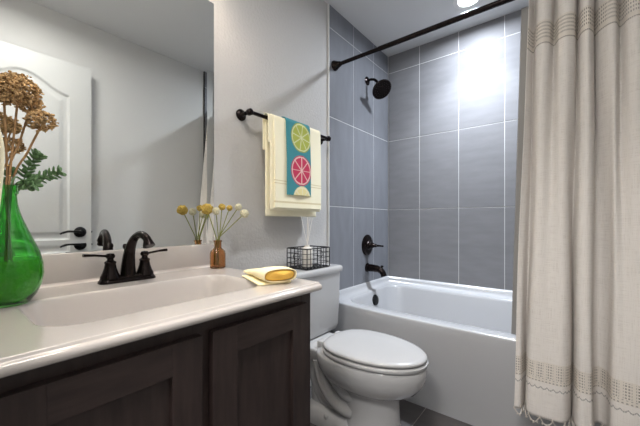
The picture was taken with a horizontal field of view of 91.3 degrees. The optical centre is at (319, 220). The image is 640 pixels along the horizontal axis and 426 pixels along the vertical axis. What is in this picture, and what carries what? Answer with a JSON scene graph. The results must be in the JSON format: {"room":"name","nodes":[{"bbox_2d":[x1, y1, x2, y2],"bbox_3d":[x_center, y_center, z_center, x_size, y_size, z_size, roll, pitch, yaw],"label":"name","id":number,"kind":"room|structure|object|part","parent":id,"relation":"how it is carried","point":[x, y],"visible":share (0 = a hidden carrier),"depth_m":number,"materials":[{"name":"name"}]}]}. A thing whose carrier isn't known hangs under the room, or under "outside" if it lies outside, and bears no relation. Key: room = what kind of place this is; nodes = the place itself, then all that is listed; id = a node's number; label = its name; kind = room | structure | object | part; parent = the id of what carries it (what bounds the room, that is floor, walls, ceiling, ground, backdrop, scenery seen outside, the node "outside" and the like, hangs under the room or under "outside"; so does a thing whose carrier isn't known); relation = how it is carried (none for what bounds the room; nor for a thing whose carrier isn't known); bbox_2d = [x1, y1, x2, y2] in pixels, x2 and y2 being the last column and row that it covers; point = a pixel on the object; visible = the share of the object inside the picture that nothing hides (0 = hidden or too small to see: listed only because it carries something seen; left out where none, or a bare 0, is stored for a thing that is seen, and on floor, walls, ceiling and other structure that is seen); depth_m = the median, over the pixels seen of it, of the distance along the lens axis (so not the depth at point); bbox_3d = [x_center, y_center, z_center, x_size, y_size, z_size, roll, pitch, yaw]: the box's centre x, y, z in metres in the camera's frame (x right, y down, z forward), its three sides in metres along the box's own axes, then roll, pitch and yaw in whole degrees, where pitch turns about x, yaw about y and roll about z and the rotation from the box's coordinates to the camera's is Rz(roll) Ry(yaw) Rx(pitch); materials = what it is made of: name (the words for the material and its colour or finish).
{"room":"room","nodes":[
{"label":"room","id":0,"kind":"room"},
{"bbox_2d":[55,0,326,269],"bbox_3d":[-0.243,-0.215,1.833,0.120,2.490,2.800,0,0,39],"label":"wall","id":1,"kind":"structure","parent":0,"point":[270,56],"depth_m":1.64,"materials":[{"name":"grey paint"}]},
{"bbox_2d":[0,0,213,253],"bbox_3d":[-0.730,-0.445,1.123,0.005,1.094,0.782,0,0,39],"label":"wall mirror","id":2,"kind":"object","parent":1,"relation":"attached to","point":[128,85],"visible":1,"depth_m":1.12,"materials":[{"name":"silver mirror"}]},
{"bbox_2d":[39,244,213,288],"bbox_3d":[-0.728,0.155,1.105,0.029,0.104,0.812,0,0,39],"label":"backsplash","id":3,"kind":"structure","parent":1,"relation":"attached to","point":[60,269],"depth_m":1.07,"materials":[{"name":"grey stone"}]},
{"bbox_2d":[236,108,330,144],"bbox_3d":[-0.163,-0.525,1.766,0.088,0.058,0.683,0,0,39],"label":"towel bar","id":4,"kind":"object","parent":1,"relation":"attached to","point":[241,114],"visible":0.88,"depth_m":1.53,"materials":[{"name":"black metal"}]},
{"bbox_3d":[-0.358,-0.525,1.522,0.088,0.058,0.058,0,0,39],"label":"post","id":5,"kind":"part","parent":4,"relation":"part of","materials":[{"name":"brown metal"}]},
{"bbox_2d":[262,113,320,216],"bbox_3d":[-0.144,-0.288,1.740,0.064,0.526,0.417,0,0,39],"label":"bath towel","id":6,"kind":"object","parent":4,"relation":"hanging from","point":[277,201],"visible":0.64,"depth_m":1.64,"materials":[{"name":"beige fabric"}]},
{"bbox_2d":[282,116,310,196],"bbox_3d":[-0.140,-0.349,1.744,0.079,0.418,0.193,0,0,39],"label":"hand towel","id":7,"kind":"object","parent":4,"relation":"hanging from","point":[298,148],"visible":0.86,"depth_m":1.72,"materials":[{"name":"teal fabric"}]},
{"bbox_3d":[0.032,-0.525,2.010,0.088,0.058,0.058,0,0,39],"label":"post","id":8,"kind":"part","parent":4,"relation":"part of","materials":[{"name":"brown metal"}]},
{"bbox_2d":[327,4,328,262],"bbox_3d":[0.057,-0.214,2.101,0.014,2.489,0.006,0,0,39],"label":"trim","id":9,"kind":"structure","parent":1,"relation":"attached to","point":[327,4],"depth_m":2.10,"materials":[{"name":"white paint"}]},
{"bbox_2d":[329,4,387,332],"bbox_3d":[0.329,-0.214,2.443,0.012,2.489,0.868,0,0,39],"label":"wall tile","id":10,"kind":"structure","parent":1,"relation":"attached to","point":[358,121],"depth_m":2.36,"materials":[{"name":"grey tile"}]},
{"bbox_2d":[362,235,382,255],"bbox_3d":[0.429,0.192,2.448,0.138,0.168,0.168,0,0,39],"label":"shower valve","id":11,"kind":"object","parent":10,"relation":"attached to","point":[368,245],"visible":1,"depth_m":2.45,"materials":[{"name":"black metal"}]},
{"bbox_3d":[0.424,0.192,2.429,0.076,0.052,0.117,0,0,-44],"label":"lever handle","id":12,"kind":"part","parent":11,"relation":"part of","materials":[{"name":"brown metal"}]},
{"bbox_2d":[365,263,386,276],"bbox_3d":[0.441,0.383,2.438,0.169,0.099,0.072,0,0,39],"label":"tub spout","id":13,"kind":"object","parent":10,"relation":"attached to","point":[368,267],"visible":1,"depth_m":2.42,"materials":[{"name":"black metal"}]},
{"bbox_2d":[365,77,390,98],"bbox_3d":[0.447,-1.052,2.422,0.197,0.195,0.152,0,0,39],"label":"showerhead","id":14,"kind":"object","parent":10,"relation":"attached to","point":[382,88],"visible":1,"depth_m":2.40,"materials":[{"name":"black metal"}]},
{"bbox_3d":[0.425,-1.083,2.453,0.108,0.091,0.026,0,0,39],"label":"shower arm","id":15,"kind":"part","parent":14,"relation":"part of","materials":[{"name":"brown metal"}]},
{"bbox_2d":[331,0,514,70],"bbox_3d":[0.685,-1.063,1.673,1.505,0.068,0.068,0,0,39],"label":"shower rod","id":16,"kind":"object","parent":10,"relation":"attached to","point":[336,65],"visible":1,"depth_m":1.74,"materials":[{"name":"black metal"}]},
{"bbox_2d":[513,0,639,425],"bbox_3d":[1.046,-0.110,1.269,0.423,1.856,0.258,0,0,39],"label":"shower curtain","id":17,"kind":"object","parent":16,"relation":"hanging from","point":[578,308],"visible":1,"depth_m":1.24,"materials":[{"name":"beige fabric"}]},
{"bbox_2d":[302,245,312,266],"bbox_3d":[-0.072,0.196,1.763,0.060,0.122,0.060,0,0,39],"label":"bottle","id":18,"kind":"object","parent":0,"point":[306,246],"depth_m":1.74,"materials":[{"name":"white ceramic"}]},
{"bbox_2d":[310,386,472,425],"bbox_3d":[-0.003,1.080,0.757,2.800,0.100,4.180,0,0,39],"label":"floor","id":19,"kind":"structure","parent":0,"point":[411,414],"depth_m":1.64,"materials":[{"name":"tile"}]},
{"bbox_2d":[0,293,309,425],"bbox_3d":[-0.501,0.630,0.917,0.616,0.800,0.783,0,0,39],"label":"vanity cabinet","id":20,"kind":"object","parent":19,"relation":"on","point":[251,367],"visible":0.64,"depth_m":0.70,"materials":[{"name":"brown wood"}]},
{"bbox_3d":[-0.383,0.582,0.588,0.020,0.640,0.340,0,0,39],"label":"door","id":21,"kind":"part","parent":20,"relation":"part of","materials":[{"name":"brown wood"}]},
{"bbox_3d":[-0.383,0.296,0.588,0.020,0.068,0.204,0,0,39],"label":"rail","id":22,"kind":"part","parent":20,"relation":"part of","materials":[{"name":"brown wood"}]},
{"bbox_3d":[-0.387,0.582,0.591,0.009,0.504,0.204,0,0,39],"label":"panel","id":23,"kind":"part","parent":20,"relation":"part of","materials":[{"name":"brown wood"}]},
{"bbox_2d":[0,244,321,378],"bbox_3d":[-0.493,0.229,0.916,0.632,0.252,0.815,0,0,39],"label":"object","id":24,"kind":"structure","parent":20,"relation":"in","point":[70,315],"depth_m":0.86,"materials":[{"name":"grey stone"}]},
{"bbox_2d":[0,184,44,307],"bbox_3d":[-0.758,0.058,0.761,0.131,0.289,0.131,0,0,39],"label":"glass vase","id":25,"kind":"object","parent":24,"relation":"on","point":[22,271],"visible":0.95,"depth_m":0.74,"materials":[{"name":"green glass"}]},
{"bbox_2d":[0,73,26,174],"bbox_3d":[-0.747,-0.080,0.739,0.081,0.533,0.083,0,0,39],"label":"dried flower","id":26,"kind":"object","parent":25,"relation":"in","point":[5,98],"visible":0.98,"depth_m":0.74,"materials":[{"name":"brown plant"}]},
{"bbox_3d":[-0.749,-0.064,0.740,0.045,0.503,0.046,0,0,19],"label":"stem","id":27,"kind":"part","parent":26,"relation":"part of","materials":[{"name":"brown plant"}]},
{"bbox_2d":[0,70,43,184],"bbox_3d":[-0.746,-0.088,0.769,0.095,0.551,0.102,0,0,39],"label":"dried flower","id":28,"kind":"object","parent":25,"relation":"in","point":[36,91],"visible":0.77,"depth_m":0.76,"materials":[{"name":"brown plant"}]},
{"bbox_3d":[-0.744,-0.071,0.769,0.052,0.516,0.054,0,0,39],"label":"stem","id":29,"kind":"part","parent":28,"relation":"part of","materials":[{"name":"brown plant"}]},
{"bbox_2d":[5,97,46,184],"bbox_3d":[-0.766,-0.073,0.802,0.060,0.520,0.112,0,0,-7],"label":"dried flower","id":30,"kind":"object","parent":25,"relation":"in","point":[32,107],"visible":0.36,"depth_m":0.81,"materials":[{"name":"brown plant"}]},
{"bbox_3d":[-0.760,-0.062,0.795,0.032,0.499,0.103,0,0,-17],"label":"stem","id":31,"kind":"part","parent":30,"relation":"part of","materials":[{"name":"brown plant"}]},
{"bbox_2d":[12,108,58,184],"bbox_3d":[-0.723,-0.049,0.796,0.088,0.473,0.068,0,0,-10],"label":"dried flower","id":32,"kind":"object","parent":25,"relation":"in","point":[30,116],"visible":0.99,"depth_m":0.79,"materials":[{"name":"brown plant"}]},
{"bbox_2d":[11,148,66,190],"bbox_3d":[-0.716,-0.006,0.793,0.106,0.358,0.064,0,0,-26],"label":"leafy sprig","id":33,"kind":"object","parent":25,"relation":"in","point":[32,181],"visible":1,"depth_m":0.79,"materials":[{"name":"green plant"}]},
{"bbox_3d":[-0.721,0.002,0.790,0.094,0.343,0.031,0,0,-27],"label":"stem","id":34,"kind":"part","parent":33,"relation":"part of","materials":[{"name":"green plant"}]},
{"bbox_2d":[82,231,167,284],"bbox_3d":[-0.649,0.117,1.057,0.210,0.171,0.188,0,0,-12],"label":"faucet","id":35,"kind":"object","parent":24,"relation":"on","point":[110,274],"visible":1,"depth_m":1.04,"materials":[{"name":"black metal"}]},
{"bbox_3d":[-0.709,0.111,0.994,0.017,0.017,0.076,0,0,35],"label":"lever","id":36,"kind":"part","parent":35,"relation":"part of","materials":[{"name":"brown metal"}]},
{"bbox_3d":[-0.688,0.147,1.025,0.058,0.084,0.058,0,0,39],"label":"handle","id":37,"kind":"part","parent":35,"relation":"part of","materials":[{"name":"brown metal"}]},
{"bbox_3d":[-0.654,0.193,1.066,0.058,0.020,0.172,0,0,39],"label":"plate","id":38,"kind":"part","parent":35,"relation":"part of","materials":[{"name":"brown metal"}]},
{"bbox_3d":[-0.603,0.112,1.038,0.166,0.159,0.046,0,0,29],"label":"spout","id":39,"kind":"part","parent":35,"relation":"part of","materials":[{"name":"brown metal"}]},
{"bbox_3d":[-0.621,0.147,1.108,0.058,0.084,0.058,0,0,39],"label":"handle","id":40,"kind":"part","parent":35,"relation":"part of","materials":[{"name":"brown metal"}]},
{"bbox_3d":[-0.596,0.111,1.135,0.017,0.017,0.076,0,0,42],"label":"lever","id":41,"kind":"part","parent":35,"relation":"part of","materials":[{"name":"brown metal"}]},
{"bbox_2d":[210,240,225,268],"bbox_3d":[-0.442,0.143,1.352,0.066,0.120,0.066,0,0,39],"label":"bud vase","id":42,"kind":"object","parent":24,"relation":"on","point":[217,254],"visible":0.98,"depth_m":1.33,"materials":[{"name":"orange glass"}]},
{"bbox_2d":[201,203,216,239],"bbox_3d":[-0.452,0.059,1.310,0.048,0.265,0.097,0,0,39],"label":"dried flower","id":43,"kind":"object","parent":42,"relation":"in","point":[206,208],"visible":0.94,"depth_m":1.28,"materials":[{"name":"yellow plant"}]},
{"bbox_2d":[212,207,219,239],"bbox_3d":[-0.442,0.066,1.332,0.035,0.251,0.040,0,0,39],"label":"dried flower","id":44,"kind":"object","parent":42,"relation":"in","point":[215,210],"visible":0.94,"depth_m":1.32,"materials":[{"name":"white plant"}]},
{"bbox_2d":[218,204,225,239],"bbox_3d":[-0.428,0.058,1.358,0.030,0.267,0.035,0,0,39],"label":"dried flower","id":45,"kind":"object","parent":42,"relation":"in","point":[221,206],"visible":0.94,"depth_m":1.35,"materials":[{"name":"yellow plant"}]},
{"bbox_2d":[220,205,232,233],"bbox_3d":[-0.422,0.060,1.378,0.029,0.263,0.084,0,0,39],"label":"dried flower","id":46,"kind":"object","parent":42,"relation":"in","point":[229,207],"visible":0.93,"depth_m":1.39,"materials":[{"name":"plant"}]},
{"bbox_2d":[220,203,241,234],"bbox_3d":[-0.399,0.056,1.369,0.118,0.270,0.030,0,0,-30],"label":"dried flower","id":47,"kind":"object","parent":42,"relation":"in","point":[238,206],"visible":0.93,"depth_m":1.38,"materials":[{"name":"white plant"}]},
{"bbox_2d":[217,209,248,239],"bbox_3d":[-0.383,0.070,1.351,0.151,0.243,0.037,0,0,-10],"label":"dried flower","id":48,"kind":"object","parent":42,"relation":"in","point":[244,213],"visible":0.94,"depth_m":1.35,"materials":[{"name":"white plant"}]},
{"bbox_3d":[-0.394,0.079,1.355,0.134,0.225,0.008,0,0,-3],"label":"stem","id":49,"kind":"part","parent":48,"relation":"part of","materials":[{"name":"green plant"}]},
{"bbox_2d":[242,266,296,285],"bbox_3d":[-0.180,0.176,1.079,0.126,0.053,0.240,0,0,-29],"label":"folded washcloth","id":50,"kind":"object","parent":24,"relation":"on","point":[272,275],"visible":1,"depth_m":1.00,"materials":[{"name":"beige fabric"}]},
{"bbox_3d":[-0.153,0.582,0.875,0.020,0.640,0.340,0,0,39],"label":"door","id":51,"kind":"part","parent":20,"relation":"part of","materials":[{"name":"brown wood"}]},
{"bbox_3d":[-0.153,0.296,0.875,0.020,0.068,0.204,0,0,39],"label":"rail","id":52,"kind":"part","parent":20,"relation":"part of","materials":[{"name":"brown wood"}]},
{"bbox_3d":[-0.157,0.582,0.879,0.009,0.504,0.204,0,0,39],"label":"panel","id":53,"kind":"part","parent":20,"relation":"part of","materials":[{"name":"brown wood"}]},
{"bbox_2d":[294,262,427,425],"bbox_3d":[0.155,0.646,1.585,0.777,0.766,0.462,0,0,39],"label":"toilet","id":54,"kind":"object","parent":19,"relation":"on","point":[359,377],"visible":0.84,"depth_m":1.46,"materials":[{"name":"white ceramic"}]},
{"bbox_2d":[287,245,329,270],"bbox_3d":[-0.064,0.204,1.772,0.153,0.114,0.207,0,0,39],"label":"wire basket","id":55,"kind":"object","parent":54,"relation":"on","point":[323,247],"visible":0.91,"depth_m":1.76,"materials":[{"name":"black metal"}]},
{"bbox_2d":[301,217,312,266],"bbox_3d":[-0.071,0.114,1.764,0.060,0.285,0.062,0,0,39],"label":"reed diffuser","id":56,"kind":"object","parent":55,"relation":"in","point":[307,246],"visible":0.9,"depth_m":1.75,"materials":[{"name":"white ceramic"}]},
{"bbox_3d":[-0.071,0.281,1.766,0.196,0.036,0.462,0,0,39],"label":"tank lid","id":57,"kind":"part","parent":54,"relation":"part of","materials":[{"name":"grey ceramic"}]},
{"bbox_3d":[-0.072,0.472,1.767,0.174,0.344,0.436,0,0,39],"label":"tank","id":58,"kind":"part","parent":54,"relation":"part of","materials":[{"name":"grey ceramic"}]},
{"bbox_3d":[0.261,0.604,1.500,0.496,0.022,0.368,0,0,39],"label":"lid","id":59,"kind":"part","parent":54,"relation":"part of","materials":[{"name":"grey plastic"}]},
{"bbox_3d":[0.263,0.629,1.500,0.503,0.020,0.374,0,0,39],"label":"seat","id":60,"kind":"part","parent":54,"relation":"part of","materials":[{"name":"grey plastic"}]},
{"bbox_2d":[332,276,639,425],"bbox_3d":[0.914,0.757,1.959,1.503,0.545,0.892,0,0,39],"label":"bathtub","id":61,"kind":"object","parent":19,"relation":"on","point":[465,336],"visible":0.56,"depth_m":1.68,"materials":[{"name":"white ceramic"}]},
{"bbox_2d":[323,0,528,56],"bbox_3d":[-0.003,-1.510,0.757,2.800,0.100,4.180,0,0,39],"label":"ceiling","id":62,"kind":"structure","parent":0,"point":[381,22],"depth_m":2.23,"materials":[{"name":"white paint"}]},
{"bbox_2d":[453,0,481,8],"bbox_3d":[0.977,-1.456,2.062,0.184,0.007,0.184,0,0,39],"label":"recessed light","id":63,"kind":"object","parent":62,"relation":"in","point":[458,4],"visible":1,"depth_m":2.09,"materials":[{"name":"white paint"}]},
{"bbox_2d":[458,0,476,5],"bbox_3d":[0.977,-1.458,2.062,0.119,0.003,0.119,0,0,39],"label":"diffuser","id":64,"kind":"object","parent":63,"relation":"attached to","point":[460,2],"depth_m":2.08,"materials":[{"name":"white"}]},
{"bbox_2d":[388,10,622,289],"bbox_3d":[1.197,-0.214,2.313,1.504,2.489,0.012,0,0,39],"label":"wall tile","id":65,"kind":"structure","parent":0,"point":[453,99],"depth_m":2.41,"materials":[{"name":"grey tile"}]},
{"bbox_2d":[511,0,619,333],"bbox_3d":[1.105,-0.208,1.430,0.398,1.656,0.016,0,0,39],"label":"liner","id":66,"kind":"object","parent":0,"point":[524,11],"visible":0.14,"depth_m":1.53,"materials":[{"name":"grey plastic"}]},
{"bbox_2d":[623,0,639,19],"bbox_3d":[1.514,-0.214,1.495,0.012,2.489,0.868,0,0,39],"label":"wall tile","id":67,"kind":"structure","parent":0,"point":[628,0],"depth_m":1.53,"materials":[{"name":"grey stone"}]},
{"bbox_3d":[-0.436,-0.215,0.272,1.530,2.490,0.120,0,0,39],"label":"wall","id":68,"kind":"structure","parent":0,"visible":0},
{"bbox_3d":[-0.523,-0.226,0.450,0.149,0.170,0.049,0,0,39],"label":"towel ring","id":69,"kind":"object","parent":68,"relation":"attached to","visible":0},
{"bbox_2d":[0,129,4,203],"bbox_3d":[-0.510,-0.057,0.468,0.121,0.227,0.041,0,0,39],"label":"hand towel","id":70,"kind":"object","parent":69,"relation":"hanging from","point":[2,149],"visible":1,"depth_m":0.44,"materials":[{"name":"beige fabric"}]}
]}

